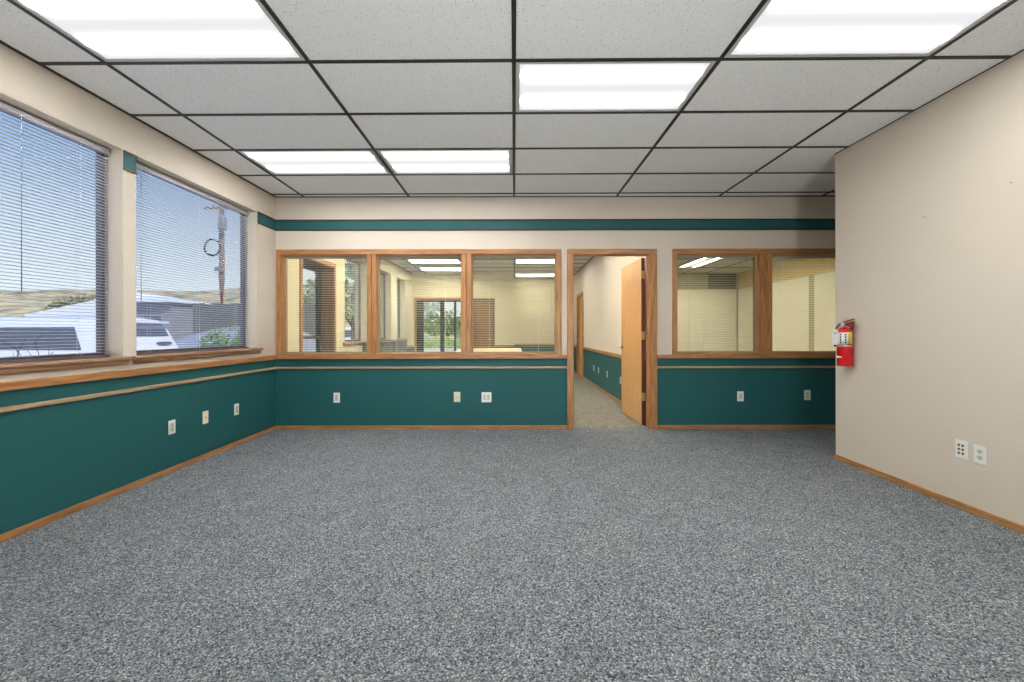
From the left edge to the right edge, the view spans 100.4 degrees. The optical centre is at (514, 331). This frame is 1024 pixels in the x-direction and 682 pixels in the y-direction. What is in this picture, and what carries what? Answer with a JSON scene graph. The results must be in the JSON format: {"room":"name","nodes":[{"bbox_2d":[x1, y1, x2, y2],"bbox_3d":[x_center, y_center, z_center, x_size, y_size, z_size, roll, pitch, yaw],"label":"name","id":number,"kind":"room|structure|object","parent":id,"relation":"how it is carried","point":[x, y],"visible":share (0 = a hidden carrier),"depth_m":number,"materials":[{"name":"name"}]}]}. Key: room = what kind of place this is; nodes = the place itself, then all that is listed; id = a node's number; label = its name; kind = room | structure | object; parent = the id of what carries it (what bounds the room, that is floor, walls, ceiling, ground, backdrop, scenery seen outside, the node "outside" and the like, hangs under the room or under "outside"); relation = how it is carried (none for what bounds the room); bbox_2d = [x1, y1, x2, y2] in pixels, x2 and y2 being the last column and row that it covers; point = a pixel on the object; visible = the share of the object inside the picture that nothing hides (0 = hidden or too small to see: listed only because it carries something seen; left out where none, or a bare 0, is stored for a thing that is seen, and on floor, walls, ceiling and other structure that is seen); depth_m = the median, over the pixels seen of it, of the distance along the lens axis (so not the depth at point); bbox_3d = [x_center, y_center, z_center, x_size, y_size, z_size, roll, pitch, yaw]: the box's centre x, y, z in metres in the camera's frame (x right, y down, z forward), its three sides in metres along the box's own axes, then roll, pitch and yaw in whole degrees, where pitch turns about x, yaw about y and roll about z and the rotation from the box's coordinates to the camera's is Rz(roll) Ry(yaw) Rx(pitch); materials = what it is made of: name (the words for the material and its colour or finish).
{"room":"empty office room","nodes":[
{"label":"empty office room","id":0,"kind":"room"},
{"bbox_2d":[0,43,411,534],"bbox_3d":[-2.976,-0.343,5.400,0.250,3.024,15.600,0,0,0],"label":"wall","id":1,"kind":"structure","parent":0,"point":[54,458],"depth_m":3.15,"materials":[{"name":"beige paint"}]},
{"bbox_2d":[0,110,132,375],"bbox_3d":[-2.915,-0.541,2.335,0.204,1.570,1.630,0,0,0],"label":"window","id":2,"kind":"structure","parent":1,"relation":"in","point":[11,368],"depth_m":2.92,"materials":[{"name":"metal"}]},
{"bbox_2d":[0,101,109,362],"bbox_3d":[-2.942,-0.567,2.352,0.044,1.494,1.484,0,0,0],"label":"window blind","id":3,"kind":"object","parent":2,"relation":"attached to","point":[4,107],"visible":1,"depth_m":2.71,"materials":[{"name":"metal"}]},
{"bbox_2d":[123,150,137,174],"bbox_3d":[-2.844,-1.253,3.163,0.016,0.140,0.111,0,0,0],"label":"trim","id":4,"kind":"structure","parent":1,"relation":"attached to","point":[129,159],"depth_m":3.15,"materials":[{"name":"teal paint"}]},
{"bbox_2d":[0,355,275,391],"bbox_3d":[-2.838,0.306,1.347,0.022,0.050,7.495,0,0,0],"label":"trim","id":5,"kind":"structure","parent":1,"relation":"attached to","point":[40,382],"depth_m":3.01,"materials":[{"name":"brown wood"}]},
{"bbox_2d":[0,426,275,542],"bbox_3d":[-2.842,1.147,1.347,0.012,0.045,7.495,0,0,0],"label":"baseboard","id":6,"kind":"structure","parent":1,"relation":"attached to","point":[33,525],"depth_m":3.02,"materials":[{"name":"brown wood"}]},
{"bbox_2d":[0,367,276,412],"bbox_3d":[-2.840,0.435,1.347,0.018,0.028,7.495,0,0,0],"label":"trim","id":7,"kind":"structure","parent":1,"relation":"attached to","point":[83,397],"depth_m":3.02,"materials":[{"name":"beige wood"}]},
{"bbox_2d":[168,419,174,434],"bbox_3d":[-2.844,0.794,3.545,0.010,0.115,0.071,0,0,0],"label":"wall outlet","id":8,"kind":"object","parent":1,"relation":"attached to","point":[171,424],"visible":1,"depth_m":3.53,"materials":[{"name":"white plastic"}]},
{"bbox_2d":[133,169,263,363],"bbox_3d":[-2.915,-0.541,3.975,0.204,1.570,1.619,0,0,0],"label":"window","id":9,"kind":"structure","parent":1,"relation":"in","point":[174,356],"depth_m":4.00,"materials":[{"name":"metal"}]},
{"bbox_2d":[136,162,248,354],"bbox_3d":[-2.942,-0.567,3.971,0.044,1.494,1.484,0,0,0],"label":"window blind","id":10,"kind":"object","parent":9,"relation":"attached to","point":[139,166],"visible":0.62,"depth_m":3.83,"materials":[{"name":"metal"}]},
{"bbox_2d":[202,411,207,423],"bbox_3d":[-2.841,0.791,3.930,0.016,0.115,0.071,0,0,0],"label":"cable jack","id":11,"kind":"object","parent":1,"relation":"attached to","point":[205,413],"visible":1,"depth_m":3.92,"materials":[{"name":"beige plastic"}]},
{"bbox_2d":[234,403,238,415],"bbox_3d":[-2.844,0.797,4.370,0.010,0.115,0.071,0,0,0],"label":"wall outlet","id":12,"kind":"object","parent":1,"relation":"attached to","point":[236,406],"visible":1,"depth_m":4.36,"materials":[{"name":"white plastic"}]},
{"bbox_2d":[257,211,275,230],"bbox_3d":[-2.845,-1.267,4.915,0.014,0.134,0.360,0,0,0],"label":"trim","id":13,"kind":"structure","parent":1,"relation":"attached to","point":[262,219],"depth_m":4.90,"materials":[{"name":"teal paint"}]},
{"bbox_2d":[299,259,335,351],"bbox_3d":[-2.966,0.049,6.220,0.268,2.240,1.130,0,0,0],"label":"door","id":14,"kind":"structure","parent":1,"relation":"in","point":[331,330],"depth_m":6.72,"materials":[{"name":"brown wood"}]},
{"bbox_2d":[343,259,363,345],"bbox_3d":[-2.915,-0.541,7.725,0.204,1.570,1.290,0,0,0],"label":"window","id":15,"kind":"structure","parent":1,"relation":"in","point":[351,260],"depth_m":8.25,"materials":[{"name":"wood"}]},
{"bbox_2d":[380,272,393,340],"bbox_3d":[-2.915,-0.541,9.460,0.204,1.570,1.000,0,0,0],"label":"window","id":16,"kind":"structure","parent":1,"relation":"in","point":[384,338],"depth_m":9.84,"materials":[{"name":"metal"}]},
{"bbox_2d":[397,280,399,338],"bbox_3d":[-2.915,-0.541,10.740,0.204,1.570,0.940,0,0,0],"label":"window","id":17,"kind":"structure","parent":1,"relation":"in","point":[398,337],"depth_m":11.09,"materials":[{"name":"metal"}]},
{"bbox_2d":[412,274,513,351],"bbox_3d":[-1.426,-0.345,11.975,2.850,3.024,0.150,0,0,0],"label":"wall","id":18,"kind":"structure","parent":0,"point":[509,335],"depth_m":11.90,"materials":[{"name":"beige paint"}]},
{"bbox_2d":[414,298,460,351],"bbox_3d":[-1.995,0.113,11.935,1.590,2.110,0.110,0,0,0],"label":"door","id":19,"kind":"structure","parent":18,"relation":"in","point":[417,320],"depth_m":11.93,"materials":[{"name":"brown wood"}]},
{"bbox_2d":[407,344,553,347],"bbox_3d":[-1.775,0.407,10.798,3.034,0.050,7.677,0,0,36],"label":"trim","id":20,"kind":"structure","parent":18,"relation":"attached to","point":[514,344],"depth_m":12.97,"materials":[{"name":"brown wood"}]},
{"bbox_2d":[473,298,494,347],"bbox_3d":[-0.877,0.120,11.925,0.655,2.090,0.090,0,0,0],"label":"door","id":21,"kind":"structure","parent":18,"relation":"in","point":[481,331],"depth_m":11.93,"materials":[{"name":"brown wood"}]},
{"bbox_2d":[0,373,1023,681],"bbox_3d":[1.952,1.221,5.330,10.100,0.120,15.740,0,0,0],"label":"floor","id":22,"kind":"structure","parent":0,"point":[609,547],"depth_m":2.12,"materials":[{"name":"grey carpet"}]},
{"bbox_2d":[362,342,393,351],"bbox_3d":[-2.612,0.686,8.240,0.373,0.965,0.756,0,0,0],"label":"storage cabinet","id":23,"kind":"object","parent":22,"relation":"on","point":[382,344],"visible":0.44,"depth_m":8.05,"materials":[{"name":"grey laminate"}]},
{"bbox_2d":[380,340,407,351],"bbox_3d":[-2.612,0.686,9.220,0.373,0.965,1.076,0,0,0],"label":"storage cabinet","id":24,"kind":"object","parent":22,"relation":"on","point":[397,343],"visible":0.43,"depth_m":9.15,"materials":[{"name":"grey laminate"}]},
{"bbox_2d":[454,348,521,351],"bbox_3d":[-0.349,0.714,6.040,0.900,0.902,1.580,0,0,0],"label":"countertop","id":25,"kind":"structure","parent":22,"relation":"on","point":[474,349],"depth_m":5.91,"materials":[{"name":"beige laminate"}]},
{"bbox_2d":[0,0,1023,278],"bbox_3d":[1.634,-1.618,5.288,9.127,0.023,15.423,0,0,0],"label":"ceiling","id":26,"kind":"structure","parent":0,"point":[375,75],"depth_m":2.92,"materials":[{"name":"tile"}]},
{"bbox_2d":[13,0,305,61],"bbox_3d":[-1.832,-1.660,2.240,1.215,0.113,0.606,0,0,0],"label":"ceiling light","id":27,"kind":"object","parent":26,"relation":"attached to","point":[112,30],"visible":0.9,"depth_m":2.27,"materials":[{"name":"white plastic"}]},
{"bbox_2d":[238,150,391,174],"bbox_3d":[-1.861,-1.660,4.069,1.215,0.113,0.606,0,0,0],"label":"ceiling light","id":28,"kind":"object","parent":26,"relation":"attached to","point":[342,162],"visible":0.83,"depth_m":4.06,"materials":[{"name":"white plastic"}]},
{"bbox_2d":[407,260,460,262],"bbox_3d":[-1.832,-1.660,9.805,1.215,0.113,0.606,0,0,0],"label":"ceiling light","id":29,"kind":"object","parent":26,"relation":"attached to","point":[410,261],"visible":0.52,"depth_m":9.80,"materials":[{"name":"white plastic"}]},
{"bbox_2d":[419,268,460,270],"bbox_3d":[-1.832,-1.660,11.024,1.215,0.113,0.606,0,0,0],"label":"ceiling light","id":30,"kind":"object","parent":26,"relation":"attached to","point":[422,269],"visible":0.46,"depth_m":11.07,"materials":[{"name":"white plastic"}]},
{"bbox_2d":[377,150,512,173],"bbox_3d":[-0.622,-1.662,4.059,1.215,0.113,0.606,0,0,0],"label":"ceiling light","id":31,"kind":"object","parent":26,"relation":"attached to","point":[399,161],"visible":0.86,"depth_m":4.04,"materials":[{"name":"white plastic"}]},
{"bbox_2d":[515,274,553,276],"bbox_3d":[0.607,-1.665,12.243,1.215,0.113,0.606,0,0,0],"label":"ceiling light","id":32,"kind":"object","parent":26,"relation":"attached to","point":[516,275],"visible":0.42,"depth_m":12.29,"materials":[{"name":"white plastic"}]},
{"bbox_2d":[515,260,553,262],"bbox_3d":[0.607,-1.665,9.805,1.215,0.113,0.606,0,0,0],"label":"ceiling light","id":33,"kind":"object","parent":26,"relation":"attached to","point":[516,261],"visible":0.25,"depth_m":9.83,"materials":[{"name":"white plastic"}]},
{"bbox_2d":[516,61,715,111],"bbox_3d":[0.607,-1.665,2.830,1.215,0.113,0.606,0,0,0],"label":"ceiling light","id":34,"kind":"object","parent":26,"relation":"attached to","point":[644,86],"visible":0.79,"depth_m":2.80,"materials":[{"name":"white plastic"}]},
{"bbox_2d":[679,260,718,266],"bbox_3d":[4.362,-1.671,10.160,0.606,0.113,1.215,0,0,0],"label":"ceiling light","id":35,"kind":"object","parent":26,"relation":"attached to","point":[690,264],"visible":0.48,"depth_m":10.17,"materials":[{"name":"white plastic"}]},
{"bbox_2d":[724,0,1011,57],"bbox_3d":[1.826,-1.667,2.211,1.215,0.113,0.606,0,0,0],"label":"ceiling light","id":36,"kind":"object","parent":26,"relation":"attached to","point":[781,28],"visible":0.86,"depth_m":2.26,"materials":[{"name":"white plastic"}]},
{"bbox_2d":[514,279,553,350],"bbox_3d":[0.839,-0.349,13.075,1.980,3.024,0.150,0,0,0],"label":"wall","id":37,"kind":"structure","parent":0,"point":[520,337],"depth_m":13.00,"materials":[{"name":"beige paint"}]},
{"bbox_2d":[276,197,835,425],"bbox_3d":[2.074,-0.352,5.155,9.850,3.024,0.120,0,0,0],"label":"wall","id":38,"kind":"structure","parent":0,"point":[685,396],"depth_m":5.10,"materials":[{"name":"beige paint"}]},
{"bbox_2d":[333,393,339,402],"bbox_3d":[-2.121,0.790,5.090,0.078,0.119,0.010,0,0,0],"label":"wall outlet","id":39,"kind":"object","parent":38,"relation":"attached to","point":[336,396],"visible":1,"depth_m":5.09,"materials":[{"name":"white plastic"}]},
{"bbox_2d":[276,249,561,355],"bbox_3d":[-1.137,-0.349,5.141,3.398,1.262,0.159,0,0,0],"label":"window","id":40,"kind":"structure","parent":38,"relation":"in","point":[373,256],"depth_m":5.07,"materials":[{"name":"brown wood"}]},
{"bbox_2d":[286,257,366,351],"bbox_3d":[-2.267,-0.326,5.187,1.002,1.171,0.041,0,0,0],"label":"window blind","id":41,"kind":"object","parent":40,"relation":"attached to","point":[364,258],"visible":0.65,"depth_m":5.19,"materials":[{"name":"plastic"}]},
{"bbox_2d":[380,257,460,351],"bbox_3d":[-1.136,-0.328,5.187,0.994,1.171,0.041,0,0,0],"label":"window blind","id":42,"kind":"object","parent":40,"relation":"attached to","point":[457,258],"visible":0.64,"depth_m":5.19,"materials":[{"name":"plastic"}]},
{"bbox_2d":[473,257,553,351],"bbox_3d":[-0.008,-0.330,5.187,0.994,1.171,0.041,0,0,0],"label":"window blind","id":43,"kind":"object","parent":40,"relation":"attached to","point":[550,258],"visible":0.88,"depth_m":5.19,"materials":[{"name":"plastic"}]},
{"bbox_2d":[454,392,459,401],"bbox_3d":[-0.684,0.781,5.087,0.078,0.120,0.016,0,0,0],"label":"cable jack","id":44,"kind":"object","parent":38,"relation":"attached to","point":[456,394],"visible":1,"depth_m":5.09,"materials":[{"name":"beige plastic"}]},
{"bbox_2d":[482,392,490,401],"bbox_3d":[-0.333,0.785,5.090,0.118,0.119,0.009,0,0,0],"label":"electrical outlet","id":45,"kind":"object","parent":38,"relation":"attached to","point":[486,396],"visible":1,"depth_m":5.09,"materials":[{"name":"white plastic"}]},
{"bbox_2d":[276,219,834,230],"bbox_3d":[1.176,-1.274,5.088,8.044,0.134,0.014,0,0,0],"label":"trim","id":46,"kind":"structure","parent":38,"relation":"attached to","point":[303,224],"depth_m":5.09,"materials":[{"name":"teal paint"}]},
{"bbox_2d":[276,425,835,429],"bbox_3d":[1.183,1.139,5.089,8.038,0.045,0.012,0,0,0],"label":"baseboard","id":47,"kind":"structure","parent":38,"relation":"attached to","point":[379,426],"depth_m":5.08,"materials":[{"name":"brown wood"}]},
{"bbox_2d":[276,355,835,358],"bbox_3d":[1.187,0.298,5.080,8.028,0.043,0.030,0,0,0],"label":"trim","id":48,"kind":"structure","parent":38,"relation":"attached to","point":[278,356],"depth_m":5.07,"materials":[{"name":"brown wood"}]},
{"bbox_2d":[277,366,835,368],"bbox_3d":[1.185,0.427,5.086,8.032,0.026,0.018,0,0,0],"label":"trim","id":49,"kind":"structure","parent":38,"relation":"attached to","point":[445,367],"depth_m":5.08,"materials":[{"name":"beige wood"}]},
{"bbox_2d":[567,249,656,428],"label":"door","id":50,"kind":"structure","parent":38,"relation":"in","point":[638,278],"depth_m":5.22,"materials":[{"name":"brown wood"}]},
{"bbox_2d":[737,391,743,400],"bbox_3d":[2.698,0.773,5.090,0.078,0.119,0.010,0,0,0],"label":"wall outlet","id":51,"kind":"object","parent":38,"relation":"attached to","point":[740,394],"visible":1,"depth_m":5.09,"materials":[{"name":"white plastic"}]},
{"bbox_2d":[672,248,835,354],"bbox_3d":[2.979,-0.356,5.141,2.191,1.262,0.159,0,0,0],"label":"window","id":52,"kind":"structure","parent":38,"relation":"in","point":[762,260],"depth_m":5.07,"materials":[{"name":"brown wood"}]},
{"bbox_2d":[677,256,753,351],"bbox_3d":[2.428,-0.334,5.187,0.962,1.171,0.041,0,0,0],"label":"window blind","id":53,"kind":"object","parent":52,"relation":"attached to","point":[733,256],"visible":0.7,"depth_m":5.19,"materials":[{"name":"plastic"}]},
{"bbox_2d":[772,256,835,350],"bbox_3d":[3.542,-0.336,5.187,0.929,1.171,0.041,0,0,0],"label":"window blind","id":54,"kind":"object","parent":52,"relation":"attached to","point":[827,266],"visible":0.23,"depth_m":5.20,"materials":[{"name":"plastic"}]},
{"bbox_2d":[804,390,810,399],"bbox_3d":[3.495,0.758,5.090,0.078,0.121,0.009,0,0,0],"label":"wall outlet","id":55,"kind":"object","parent":38,"relation":"attached to","point":[807,393],"visible":1,"depth_m":5.09,"materials":[{"name":"white plastic"}]},
{"bbox_2d":[574,256,645,419],"bbox_3d":[1.763,-0.351,9.107,0.132,3.024,7.785,0,0,0],"label":"wall","id":56,"kind":"structure","parent":0,"point":[599,280],"depth_m":8.28,"materials":[{"name":"beige paint"}]},
{"bbox_2d":[576,291,583,377],"bbox_3d":[1.761,0.083,11.090,0.138,2.155,1.050,0,0,0],"label":"door","id":57,"kind":"structure","parent":56,"relation":"in","point":[580,358],"depth_m":11.37,"materials":[{"name":"brown wood"}]},
{"bbox_2d":[574,345,645,364],"bbox_3d":[1.696,0.401,9.150,0.030,0.050,7.700,0,0,0],"label":"trim","id":58,"kind":"structure","parent":56,"relation":"attached to","point":[586,348],"depth_m":8.05,"materials":[{"name":"brown wood"}]},
{"bbox_2d":[677,273,738,350],"bbox_3d":[4.014,-0.355,11.875,4.370,3.024,0.150,0,0,0],"label":"wall","id":59,"kind":"structure","parent":0,"point":[679,278],"depth_m":11.80,"materials":[{"name":"grey paint"}]},
{"bbox_2d":[677,289,688,350],"bbox_3d":[4.110,-0.008,11.775,1.414,2.330,0.048,0,0,0],"label":"wall panel","id":60,"kind":"object","parent":59,"relation":"attached to","point":[681,316],"visible":0.29,"depth_m":11.76,"materials":[{"name":"beige laminate"}]},
{"bbox_2d":[689,289,702,350],"bbox_3d":[5.010,-0.010,11.775,0.374,2.330,0.048,0,0,0],"label":"wall panel","id":61,"kind":"object","parent":59,"relation":"attached to","point":[694,345],"visible":0.61,"depth_m":11.76,"materials":[{"name":"beige laminate"}]},
{"bbox_2d":[703,290,735,350],"bbox_3d":[5.660,-0.011,11.775,0.914,2.330,0.048,0,0,0],"label":"wall panel","id":62,"kind":"object","parent":59,"relation":"attached to","point":[710,320],"visible":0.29,"depth_m":11.76,"materials":[{"name":"beige laminate"}]},
{"bbox_2d":[708,274,735,288],"bbox_3d":[5.753,-1.383,11.885,0.830,0.534,0.070,0,0,0],"label":"trim","id":63,"kind":"structure","parent":59,"relation":"attached to","point":[710,278],"depth_m":11.85,"materials":[{"name":"grey paint"}]},
{"bbox_2d":[738,258,834,287],"bbox_3d":[6.274,-0.359,8.582,0.150,3.024,6.735,0,0,0],"label":"wall","id":64,"kind":"structure","parent":0,"point":[787,262],"depth_m":9.47,"materials":[{"name":"beige paint"}]},
{"bbox_2d":[738,286,752,350],"bbox_3d":[6.174,-0.012,11.045,0.048,2.330,1.384,0,0,0],"label":"wall panel","id":65,"kind":"object","parent":64,"relation":"attached to","point":[744,327],"visible":0.29,"depth_m":11.36,"materials":[{"name":"beige laminate"}]},
{"bbox_2d":[772,275,808,350],"bbox_3d":[6.174,-0.012,9.635,0.048,2.330,1.424,0,0,0],"label":"wall panel","id":66,"kind":"object","parent":64,"relation":"attached to","point":[779,334],"visible":0.54,"depth_m":9.51,"materials":[{"name":"beige laminate"}]},
{"bbox_2d":[809,274,813,350],"bbox_3d":[6.174,-0.012,8.840,0.048,2.330,0.154,0,0,0],"label":"wall panel","id":67,"kind":"object","parent":64,"relation":"attached to","point":[811,277],"visible":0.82,"depth_m":8.84,"materials":[{"name":"beige paint"}]},
{"bbox_2d":[814,270,835,350],"bbox_3d":[6.174,-0.012,7.980,0.048,2.330,1.554,0,0,0],"label":"wall panel","id":68,"kind":"object","parent":64,"relation":"attached to","point":[821,338],"visible":0.29,"depth_m":8.49,"materials":[{"name":"beige laminate"}]},
{"bbox_2d":[835,51,1023,525],"bbox_3d":[2.989,-0.353,0.740,0.140,3.024,6.280,0,0,0],"label":"wall","id":69,"kind":"structure","parent":0,"point":[929,215],"depth_m":2.92,"materials":[{"name":"beige paint"}]},
{"bbox_2d":[831,319,854,365],"bbox_3d":[2.849,0.094,3.687,0.126,0.406,0.173,0,0,-37],"label":"fire extinguisher","id":70,"kind":"object","parent":69,"relation":"attached to","point":[842,338],"visible":1,"depth_m":3.65,"materials":[{"name":"red metal"}]},
{"bbox_2d":[834,454,1023,533],"bbox_3d":[4.056,1.134,0.746,2.292,0.045,6.292,0,0,0],"label":"baseboard","id":71,"kind":"structure","parent":69,"relation":"attached to","point":[1017,527],"depth_m":2.92,"materials":[{"name":"brown wood"}]},
{"bbox_2d":[955,439,967,459],"bbox_3d":[2.917,0.769,2.785,0.009,0.118,0.076,0,0,0],"label":"data jack","id":72,"kind":"object","parent":69,"relation":"attached to","point":[961,447],"visible":1,"depth_m":2.78,"materials":[{"name":"white plastic"}]},
{"bbox_2d":[974,444,986,465],"bbox_3d":[2.917,0.772,2.672,0.009,0.118,0.076,0,0,0],"label":"wall outlet","id":73,"kind":"object","parent":69,"relation":"attached to","point":[980,452],"visible":1,"depth_m":2.67,"materials":[{"name":"white plastic"}]},
{"label":"outside","id":74,"kind":"structure","parent":0,"visible":0},
{"bbox_2d":[424,337,460,348],"bbox_3d":[-64.997,1.597,70.000,190.000,0.001,260.000,0,0,0],"label":"ground","id":75,"kind":"structure","parent":74,"point":[425,337],"depth_m":71.54,"materials":[{"name":"green plant"}]},
{"bbox_2d":[0,339,25,355],"bbox_3d":[-4.051,0.779,3.312,1.562,1.463,1.677,0,0,0],"label":"bare shrub","id":76,"kind":"object","parent":75,"relation":"on","point":[18,353],"visible":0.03,"depth_m":3.32,"materials":[{"name":"grey plant"}]},
{"bbox_2d":[25,301,95,316],"bbox_3d":[-30.851,-0.412,35.000,9.700,3.900,7.800,0,0,0],"label":"shed","id":77,"kind":"object","parent":75,"relation":"on","point":[75,309],"visible":0.09,"depth_m":31.10,"materials":[{"name":"white metal"}]},
{"bbox_2d":[44,295,94,309],"bbox_3d":[-60.906,-1.825,59.970,8.342,6.838,5.153,0,0,0],"label":"tree","id":78,"kind":"object","parent":75,"relation":"on","point":[65,302],"visible":0.16,"depth_m":58.83,"materials":[{"name":"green plant"}]},
{"bbox_2d":[0,317,178,356],"bbox_3d":[-9.569,0.613,8.400,4.900,1.774,1.800,0,0,0],"label":"station wagon","id":79,"kind":"object","parent":75,"relation":"on","point":[86,323],"visible":0.29,"depth_m":7.62,"materials":[{"name":"white paint"}]},
{"bbox_2d":[91,292,210,339],"bbox_3d":[-15.500,-0.114,18.550,3.100,3.250,2.700,0,0,0],"label":"building","id":80,"kind":"structure","parent":75,"relation":"on","point":[177,335],"depth_m":17.69,"materials":[{"name":"white"}]},
{"bbox_2d":[203,204,226,302],"bbox_3d":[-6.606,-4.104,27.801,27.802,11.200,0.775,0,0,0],"label":"utility pole","id":81,"kind":"object","parent":75,"relation":"on","point":[220,266],"visible":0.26,"depth_m":27.85,"materials":[{"name":"wood"}]},
{"bbox_2d":[174,326,315,351],"bbox_3d":[-10.199,0.639,15.000,7.400,1.766,3.600,0,0,0],"label":"bank","id":82,"kind":"object","parent":75,"relation":"on","point":[179,340],"visible":0.16,"depth_m":15.40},
{"bbox_2d":[197,325,239,346],"bbox_3d":[-9.614,0.377,14.259,1.900,1.186,1.281,0,0,0],"label":"shrub","id":83,"kind":"object","parent":82,"relation":"on","point":[212,337],"visible":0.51,"depth_m":14.11,"materials":[{"name":"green plant"}]},
{"bbox_2d":[193,303,315,339],"bbox_3d":[-9.920,0.183,17.074,5.760,2.637,0.172,0,0,0],"label":"fence","id":84,"kind":"object","parent":75,"relation":"on","point":[309,325],"visible":0.11,"depth_m":16.99,"materials":[{"name":"grey metal"}]},
{"bbox_2d":[303,260,354,339],"bbox_3d":[-7.552,-1.483,19.500,4.643,5.968,3.311,0,0,6],"label":"tree","id":85,"kind":"object","parent":75,"relation":"on","point":[347,268],"visible":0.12,"depth_m":19.22,"materials":[{"name":"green plant"}]},
{"bbox_2d":[345,327,350,339],"bbox_3d":[-10.549,0.614,25.500,4.900,1.774,1.800,0,0,0],"label":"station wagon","id":86,"kind":"object","parent":75,"relation":"on","point":[347,329],"visible":0.02,"depth_m":24.69,"materials":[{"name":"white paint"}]},
{"bbox_2d":[354,303,439,320],"bbox_3d":[-7.120,-1.720,25.438,5.295,6.441,3.692,0,0,0],"label":"tree","id":87,"kind":"object","parent":75,"relation":"on","point":[426,306],"visible":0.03,"depth_m":25.78,"materials":[{"name":"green plant"}]},
{"bbox_3d":[-3.748,1.321,19.100,10.500,0.340,9.800,0,0,0],"label":"lawn","id":88,"kind":"structure","parent":75,"relation":"on","visible":0},
{"bbox_2d":[314,349,459,351],"bbox_3d":[-3.998,0.961,16.125,10.000,0.620,0.250,0,0,0],"label":"wall","id":89,"kind":"structure","parent":88,"relation":"on","point":[425,350],"depth_m":16.00,"materials":[{"name":"concrete"}]},
{"bbox_2d":[424,336,460,348],"bbox_3d":[-3.430,0.659,16.902,5.269,1.026,0.926,0,0,0],"label":"hedge","id":90,"kind":"object","parent":88,"relation":"on","point":[427,344],"visible":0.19,"depth_m":16.78,"materials":[{"name":"green plant"}]},
{"bbox_2d":[424,308,473,345],"bbox_3d":[-2.996,0.035,19.202,2.462,2.240,1.605,0,0,0],"label":"tree","id":91,"kind":"object","parent":88,"relation":"on","point":[436,321],"visible":0.51,"depth_m":18.93,"materials":[{"name":"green plant"}]},
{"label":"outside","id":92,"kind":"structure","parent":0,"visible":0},
{"bbox_2d":[0,283,473,336],"bbox_3d":[-165.018,-9.997,155.000,330.000,24.538,90.000,0,0,0],"label":"hills","id":93,"kind":"structure","parent":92,"point":[21,298],"depth_m":150.01,"materials":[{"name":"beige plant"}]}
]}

